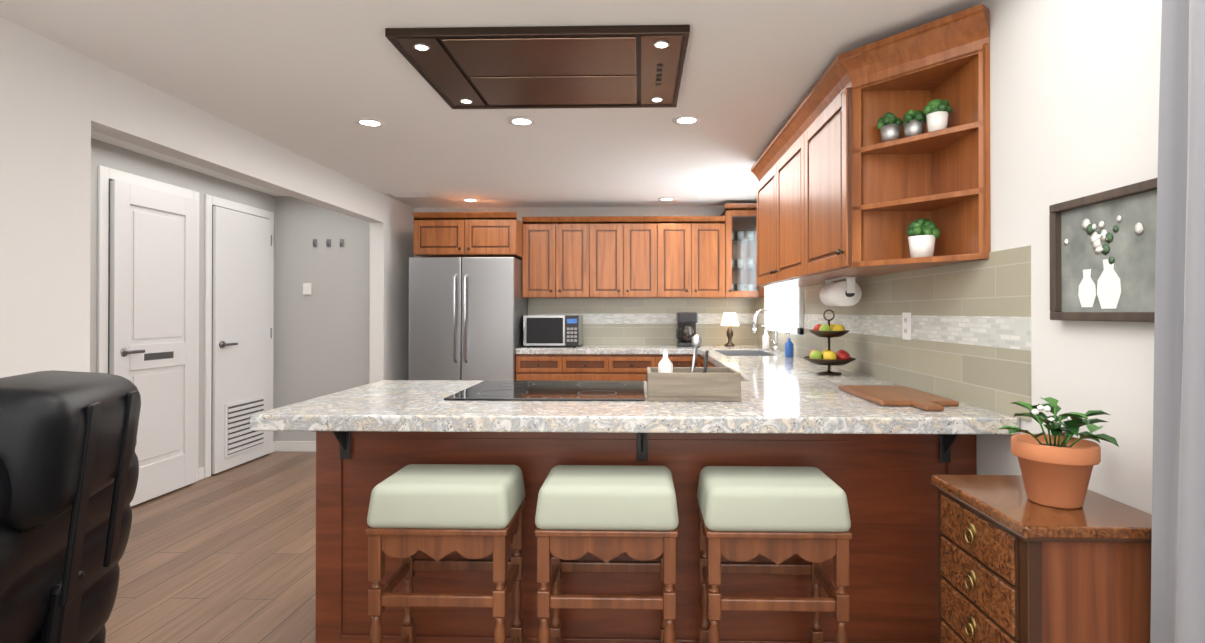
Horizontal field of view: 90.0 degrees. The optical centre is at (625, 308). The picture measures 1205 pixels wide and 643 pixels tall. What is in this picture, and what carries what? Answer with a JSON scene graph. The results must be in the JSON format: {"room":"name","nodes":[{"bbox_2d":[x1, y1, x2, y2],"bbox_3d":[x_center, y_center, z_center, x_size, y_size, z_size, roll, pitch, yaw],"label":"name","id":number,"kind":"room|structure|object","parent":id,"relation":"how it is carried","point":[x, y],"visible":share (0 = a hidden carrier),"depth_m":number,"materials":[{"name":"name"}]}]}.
{"room":"kitchen","nodes":[
{"label":"kitchen","id":0,"kind":"room"},
{"bbox_2d":[90,138,274,467],"bbox_3d":[-3.205,0.118,3.181,0.120,2.250,4.520,0,0,1],"label":"wall","id":1,"kind":"structure","parent":0,"point":[105,154],"depth_m":4.25,"materials":[{"name":"grey paint"}]},
{"bbox_2d":[108,179,196,506],"bbox_3d":[-3.078,0.229,3.978,0.090,2.029,0.686,0,0,1],"label":"hall door","id":2,"kind":"structure","parent":1,"relation":"in","point":[152,295],"depth_m":3.96,"materials":[{"name":"white wood"}]},
{"bbox_2d":[97,165,273,481],"bbox_3d":[-3.106,0.200,4.424,0.016,2.100,1.700,0,0,1],"label":"door frame","id":3,"kind":"structure","parent":1,"relation":"attached to","point":[105,174],"depth_m":4.37,"materials":[{"name":"white wood"}]},
{"bbox_2d":[211,205,271,474],"bbox_3d":[-3.056,0.234,4.862,0.090,2.029,0.696,0,0,1],"label":"hall door","id":4,"kind":"structure","parent":1,"relation":"in","point":[241,319],"depth_m":4.79,"materials":[{"name":"white wood"}]},
{"bbox_2d":[0,16,413,383],"bbox_3d":[-2.220,0.113,2.136,0.120,2.250,7.520,0,0,1],"label":"wall","id":5,"kind":"structure","parent":0,"point":[59,102],"depth_m":2.38,"materials":[{"name":"white paint"}]},
{"bbox_2d":[105,451,315,642],"bbox_3d":[-0.991,1.288,2.110,4.640,0.100,7.780,0,0,1],"label":"floor","id":6,"kind":"structure","parent":0,"point":[227,556],"depth_m":2.96,"materials":[{"name":"brown wood"}]},
{"bbox_2d":[0,370,140,642],"bbox_3d":[-1.186,0.669,0.871,0.775,1.124,0.791,0,0,1],"label":"office chair","id":7,"kind":"object","parent":6,"relation":"on","point":[69,469],"visible":1,"depth_m":0.91,"materials":[{"name":"black leather"}]},
{"bbox_2d":[365,464,525,642],"bbox_3d":[-0.537,0.873,1.860,0.413,0.728,0.293,0,0,1],"label":"stool","id":8,"kind":"object","parent":6,"relation":"on","point":[474,513],"visible":1,"depth_m":1.73,"materials":[{"name":"beige fabric"}]},
{"bbox_2d":[409,257,527,380],"bbox_3d":[-1.402,0.406,5.491,0.910,1.700,0.750,0,0,1],"label":"fridge","id":9,"kind":"object","parent":6,"relation":"on","point":[466,314],"visible":0.62,"depth_m":5.18,"materials":[{"name":"grey metal"}]},
{"bbox_2d":[516,354,618,380],"bbox_3d":[-0.511,0.827,5.540,0.868,0.858,0.618,0,0,1],"label":"base cabinet","id":10,"kind":"object","parent":6,"relation":"on","point":[529,367],"depth_m":5.24,"materials":[{"name":"brown wood"}]},
{"bbox_2d":[516,345,697,354],"bbox_3d":[-0.151,0.371,5.517,1.590,0.050,0.652,0,0,1],"label":"countertop","id":11,"kind":"structure","parent":10,"relation":"on","point":[581,349],"depth_m":5.23,"materials":[{"name":"stone"}]},
{"bbox_2d":[523,315,582,346],"bbox_3d":[-0.664,0.203,5.600,0.500,0.285,0.436,0,0,1],"label":"microwave","id":12,"kind":"object","parent":11,"relation":"on","point":[552,330],"visible":1,"depth_m":5.42,"materials":[{"name":"silver metal"}]},
{"bbox_2d":[676,312,697,346],"bbox_3d":[0.568,0.188,5.593,0.196,0.315,0.230,0,0,1],"label":"coffee maker","id":13,"kind":"object","parent":11,"relation":"on","point":[686,327],"visible":0.88,"depth_m":5.50,"materials":[{"name":"black plastic"}]},
{"bbox_2d":[535,465,678,642],"bbox_3d":[-0.050,0.872,1.848,0.413,0.728,0.293,0,0,1],"label":"stool","id":14,"kind":"object","parent":6,"relation":"on","point":[606,514],"visible":1,"depth_m":1.72,"materials":[{"name":"beige fabric"}]},
{"bbox_2d":[315,431,979,642],"bbox_3d":[0.065,0.810,2.396,2.256,0.858,0.679,0,0,1],"label":"base cabinet","id":15,"kind":"object","parent":6,"relation":"on","point":[882,481],"depth_m":2.06,"materials":[{"name":"brown wood"}]},
{"bbox_2d":[250,377,817,433],"bbox_3d":[-0.291,0.354,2.310,1.710,0.050,0.954,0,0,1],"label":"countertop","id":16,"kind":"structure","parent":15,"relation":"on","point":[384,405],"depth_m":1.86,"materials":[{"name":"stone"}]},
{"bbox_2d":[444,381,644,400],"bbox_3d":[-0.283,0.325,2.427,0.720,0.009,0.560,0,0,1],"label":"cooktop","id":17,"kind":"object","parent":16,"relation":"in","point":[559,390],"visible":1,"depth_m":2.34,"materials":[{"name":"black glass"}]},
{"bbox_2d":[646,334,740,400],"bbox_3d":[0.248,0.212,2.249,0.338,0.231,0.230,0,0,1],"label":"wood tray","id":18,"kind":"object","parent":16,"relation":"on","point":[666,380],"visible":1,"depth_m":2.14,"materials":[{"name":"brown wood"}]},
{"bbox_2d":[619,354,702,380],"bbox_3d":[0.241,0.827,5.521,0.868,0.858,0.618,0,0,1],"label":"base cabinet","id":19,"kind":"object","parent":6,"relation":"on","point":[632,367],"depth_m":5.22,"materials":[{"name":"brown wood"}]},
{"bbox_2d":[707,362,714,366],"bbox_3d":[0.928,0.819,4.126,0.618,0.858,0.458,0,0,1],"label":"base cabinet","id":20,"kind":"object","parent":6,"relation":"on","point":[709,364],"depth_m":4.49,"materials":[{"name":"brown wood"}]},
{"bbox_2d":[698,309,1019,434],"bbox_3d":[0.916,0.269,3.810,0.628,0.555,4.012,0,0,1],"label":"countertop","id":21,"kind":"structure","parent":20,"relation":"on","point":[781,393],"depth_m":2.11,"materials":[{"name":"stone"}]},
{"bbox_2d":[721,313,738,345],"bbox_3d":[0.977,0.190,5.617,0.170,0.310,0.170,0,0,1],"label":"table lamp","id":22,"kind":"object","parent":21,"relation":"on","point":[729,319],"visible":1,"depth_m":5.57,"materials":[{"name":"white fabric"}]},
{"bbox_2d":[762,325,768,349],"bbox_3d":[1.194,0.240,5.112,0.059,0.205,0.060,0,0,-41],"label":"soap bottle","id":23,"kind":"object","parent":21,"relation":"on","point":[765,338],"depth_m":5.09,"materials":[{"name":"white plastic"}]},
{"bbox_2d":[784,332,793,356],"bbox_3d":[1.163,0.251,4.272,0.059,0.175,0.060,0,0,-41],"label":"soap bottle","id":24,"kind":"object","parent":21,"relation":"on","point":[789,348],"depth_m":4.25,"materials":[{"name":"blue plastic"}]},
{"bbox_2d":[803,309,855,374],"bbox_3d":[1.044,0.167,3.085,0.258,0.330,0.258,0,0,1],"label":"fruit stand","id":25,"kind":"object","parent":21,"relation":"on","point":[828,356],"visible":1,"depth_m":3.03,"materials":[{"name":"brown metal"}]},
{"bbox_2d":[838,385,958,410],"bbox_3d":[0.992,0.318,2.185,0.260,0.018,0.540,0,0,1],"label":"cutting board","id":26,"kind":"object","parent":21,"relation":"on","point":[891,395],"visible":0.98,"depth_m":2.12,"materials":[{"name":"brown wood"}]},
{"bbox_2d":[697,466,851,642],"bbox_3d":[0.437,0.872,1.836,0.413,0.728,0.293,0,0,1],"label":"stool","id":27,"kind":"object","parent":6,"relation":"on","point":[777,515],"visible":1,"depth_m":1.71,"materials":[{"name":"beige fabric"}]},
{"bbox_2d":[930,475,1151,642],"bbox_3d":[0.999,0.844,1.450,0.342,0.780,0.413,0,0,1],"label":"chest","id":28,"kind":"object","parent":6,"relation":"on","point":[1016,564],"visible":0.92,"depth_m":1.29,"materials":[{"name":"brown wood"}]},
{"bbox_2d":[999,397,1118,508],"bbox_3d":[1.000,0.336,1.406,0.239,0.233,0.252,0,0,1],"label":"potted plant","id":29,"kind":"object","parent":28,"relation":"on","point":[1056,466],"visible":1,"depth_m":1.36,"materials":[{"name":"brown ceramic"}]},
{"bbox_2d":[275,196,369,440],"bbox_3d":[-2.645,0.130,5.368,0.890,2.250,0.120,0,0,1],"label":"wall","id":30,"kind":"structure","parent":0,"point":[322,336],"depth_m":5.31,"materials":[{"name":"grey paint"}]},
{"bbox_2d":[273,441,315,451],"bbox_3d":[-2.647,1.210,5.292,0.890,0.090,0.020,0,0,1],"label":"baseboard","id":31,"kind":"structure","parent":30,"relation":"attached to","point":[294,446],"depth_m":5.30,"materials":[{"name":"white"}]},
{"bbox_2d":[303,283,311,294],"bbox_3d":[-2.797,-0.175,5.302,0.070,0.100,0.019,0,0,1],"label":"light switch","id":32,"kind":"object","parent":30,"relation":"attached to","point":[307,288],"depth_m":5.29,"materials":[{"name":"white plastic"}]},
{"bbox_2d":[312,239,316,246],"bbox_3d":[-2.732,-0.580,5.292,0.036,0.070,0.042,0,0,1],"label":"wall hook","id":33,"kind":"object","parent":30,"relation":"attached to","point":[314,242],"depth_m":5.30,"materials":[{"name":"silver metal"}]},
{"bbox_2d":[326,239,330,246],"bbox_3d":[-2.612,-0.580,5.289,0.036,0.070,0.042,0,0,1],"label":"wall hook","id":34,"kind":"object","parent":30,"relation":"attached to","point":[328,241],"depth_m":5.30,"materials":[{"name":"silver metal"}]},
{"bbox_2d":[339,239,343,246],"bbox_3d":[-2.492,-0.580,5.286,0.036,0.070,0.042,0,0,1],"label":"wall hook","id":35,"kind":"object","parent":30,"relation":"attached to","point":[341,242],"depth_m":5.30,"materials":[{"name":"silver metal"}]},
{"bbox_2d":[0,0,985,207],"bbox_3d":[-0.991,-1.062,2.122,4.640,0.100,7.780,0,0,1],"label":"ceiling","id":36,"kind":"structure","parent":0,"point":[312,80],"depth_m":2.73,"materials":[{"name":"white paint"}]},
{"bbox_2d":[354,118,384,127],"bbox_3d":[-1.373,-1.003,3.241,0.156,0.008,0.156,0,0,1],"label":"recessed light","id":37,"kind":"object","parent":36,"relation":"in","point":[371,122],"visible":1,"depth_m":3.24,"materials":[{"name":"white"}]},
{"bbox_2d":[388,193,433,196],"bbox_3d":[-1.863,-0.989,5.244,0.340,0.012,0.180,0,0,1],"label":"ceiling vent","id":38,"kind":"object","parent":36,"relation":"in","point":[410,194],"visible":0.96,"depth_m":5.22,"materials":[{"name":"white metal"}]},
{"bbox_2d":[462,198,478,201],"bbox_3d":[-1.407,-0.991,5.483,0.156,0.008,0.156,0,0,1],"label":"recessed light","id":39,"kind":"object","parent":36,"relation":"in","point":[470,200],"visible":0.96,"depth_m":5.48,"materials":[{"name":"white"}]},
{"bbox_2d":[507,116,535,125],"bbox_3d":[-0.553,-1.003,3.221,0.156,0.008,0.156,0,0,1],"label":"recessed light","id":40,"kind":"object","parent":36,"relation":"in","point":[521,121],"visible":1,"depth_m":3.21,"materials":[{"name":"white"}]},
{"bbox_2d":[385,25,689,108],"bbox_3d":[-0.307,-0.994,2.545,1.095,0.032,0.780,0,0,1],"label":"range hood","id":41,"kind":"object","parent":36,"relation":"attached to","point":[621,66],"visible":1,"depth_m":2.42,"materials":[{"name":"brown metal"}]},
{"bbox_2d":[658,197,674,200],"bbox_3d":[0.372,-0.991,5.439,0.156,0.008,0.156,0,0,1],"label":"recessed light","id":42,"kind":"object","parent":36,"relation":"in","point":[666,199],"visible":1,"depth_m":5.43,"materials":[{"name":"white"}]},
{"bbox_2d":[672,115,700,124],"bbox_3d":[0.327,-1.003,3.199,0.156,0.008,0.156,0,0,1],"label":"recessed light","id":43,"kind":"object","parent":36,"relation":"in","point":[686,120],"visible":1,"depth_m":3.19,"materials":[{"name":"white"}]},
{"bbox_2d":[414,206,724,314],"bbox_3d":[-0.451,0.133,5.913,3.470,2.250,0.120,0,0,1],"label":"wall","id":44,"kind":"structure","parent":0,"point":[521,212],"depth_m":5.86,"materials":[{"name":"white paint"}]},
{"bbox_2d":[413,212,524,259],"bbox_3d":[-1.400,-0.658,5.580,0.910,0.370,0.599,0,0,1],"label":"upper cabinet","id":45,"kind":"object","parent":44,"relation":"attached to","point":[436,234],"depth_m":5.28,"materials":[{"name":"brown wood"}]},
{"bbox_2d":[521,216,596,297],"bbox_3d":[-0.603,-0.473,5.689,0.678,0.740,0.339,0,0,1],"label":"upper cabinet","id":46,"kind":"object","parent":44,"relation":"attached to","point":[560,261],"depth_m":5.52,"materials":[{"name":"brown wood"}]},
{"bbox_2d":[597,216,664,297],"bbox_3d":[-0.012,-0.473,5.675,0.736,0.740,0.339,0,0,1],"label":"upper cabinet","id":47,"kind":"object","parent":44,"relation":"attached to","point":[647,257],"depth_m":5.50,"materials":[{"name":"brown wood"}]},
{"bbox_2d":[529,298,756,344],"bbox_3d":[0.157,0.103,5.835,2.190,0.490,0.006,0,0,1],"label":"tile backsplash","id":48,"kind":"structure","parent":44,"relation":"attached to","point":[606,321],"depth_m":5.83,"materials":[{"name":"beige tile"}]},
{"bbox_2d":[665,215,728,297],"bbox_3d":[0.579,-0.473,5.660,0.678,0.740,0.339,0,0,1],"label":"upper cabinet","id":49,"kind":"object","parent":44,"relation":"attached to","point":[696,247],"depth_m":5.49,"materials":[{"name":"brown wood"}]},
{"bbox_2d":[780,0,1161,514],"bbox_3d":[1.250,0.113,2.110,0.120,2.250,7.640,0,0,1],"label":"wall","id":50,"kind":"structure","parent":0,"point":[1074,97],"depth_m":1.57,"materials":[{"name":"white paint"}]},
{"bbox_2d":[764,287,803,334],"bbox_3d":[1.234,-0.318,4.763,0.030,1.000,1.200,0,0,1],"label":"kitchen window","id":51,"kind":"structure","parent":50,"relation":"in","point":[785,305],"depth_m":4.66,"materials":[{"name":"white glass"}]},
{"bbox_2d":[755,115,846,286],"bbox_3d":[1.052,-0.560,3.490,0.339,0.810,1.258,0,0,1],"label":"upper cabinet","id":52,"kind":"object","parent":50,"relation":"attached to","point":[777,174],"depth_m":3.47,"materials":[{"name":"brown wood"}]},
{"bbox_2d":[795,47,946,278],"bbox_3d":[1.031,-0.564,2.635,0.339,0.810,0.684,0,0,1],"label":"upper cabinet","id":53,"kind":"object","parent":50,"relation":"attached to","point":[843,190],"depth_m":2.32,"materials":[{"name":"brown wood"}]},
{"bbox_2d":[820,276,861,306],"bbox_3d":[1.094,-0.085,3.070,0.124,0.143,0.340,0,0,1],"label":"paper towel","id":54,"kind":"object","parent":53,"relation":"attached to","point":[848,292],"visible":1,"depth_m":2.94,"materials":[{"name":"white paper"}]},
{"bbox_2d":[877,112,902,142],"bbox_3d":[0.993,-0.675,2.257,0.089,0.115,0.078,0,0,1],"label":"potted plant","id":55,"kind":"object","parent":53,"relation":"on","point":[889,124],"visible":0.98,"depth_m":2.23,"materials":[{"name":"grey"}]},
{"bbox_2d":[903,109,926,136],"bbox_3d":[1.056,-0.677,2.203,0.089,0.118,0.093,0,0,1],"label":"potted plant","id":56,"kind":"object","parent":53,"relation":"on","point":[914,122],"visible":0.96,"depth_m":2.17,"materials":[{"name":"grey"}]},
{"bbox_2d":[906,218,939,257],"bbox_3d":[1.079,-0.258,2.188,0.108,0.150,0.096,0,0,1],"label":"shelf plant","id":57,"kind":"object","parent":53,"relation":"on","point":[923,234],"visible":0.98,"depth_m":2.15,"materials":[{"name":"green plant"}]},
{"bbox_2d":[923,99,951,131],"bbox_3d":[1.106,-0.683,2.132,0.094,0.130,0.088,0,0,1],"label":"potted plant","id":58,"kind":"object","parent":53,"relation":"on","point":[937,112],"visible":1,"depth_m":2.11,"materials":[{"name":"white ceramic"}]},
{"bbox_2d":[757,246,1031,420],"bbox_3d":[1.229,0.082,3.781,0.006,0.510,4.060,0,0,1],"label":"tile backsplash","id":59,"kind":"structure","parent":50,"relation":"attached to","point":[969,342],"depth_m":2.23,"materials":[{"name":"beige tile"}]},
{"bbox_2d":[902,313,910,339],"bbox_3d":[1.190,0.073,2.549,0.008,0.115,0.075,0,0,1],"label":"electrical outlet plate","id":60,"kind":"object","parent":59,"relation":"attached to","point":[906,326],"visible":1,"depth_m":2.54,"materials":[{"name":"white plastic"}]},
{"bbox_2d":[1049,178,1156,321],"bbox_3d":[1.156,-0.126,1.421,0.030,0.310,0.415,0,0,1],"label":"picture frame","id":61,"kind":"object","parent":50,"relation":"attached to","point":[1102,248],"visible":0.79,"depth_m":1.45,"materials":[{"name":"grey wood"}]},
{"bbox_2d":[1150,0,1204,642],"bbox_3d":[1.083,0.111,0.729,0.138,2.180,1.230,0,0,1],"label":"curtain","id":62,"kind":"object","parent":50,"relation":"attached to","point":[1178,554],"visible":1,"depth_m":1.17,"materials":[{"name":"grey fabric"}]}
]}

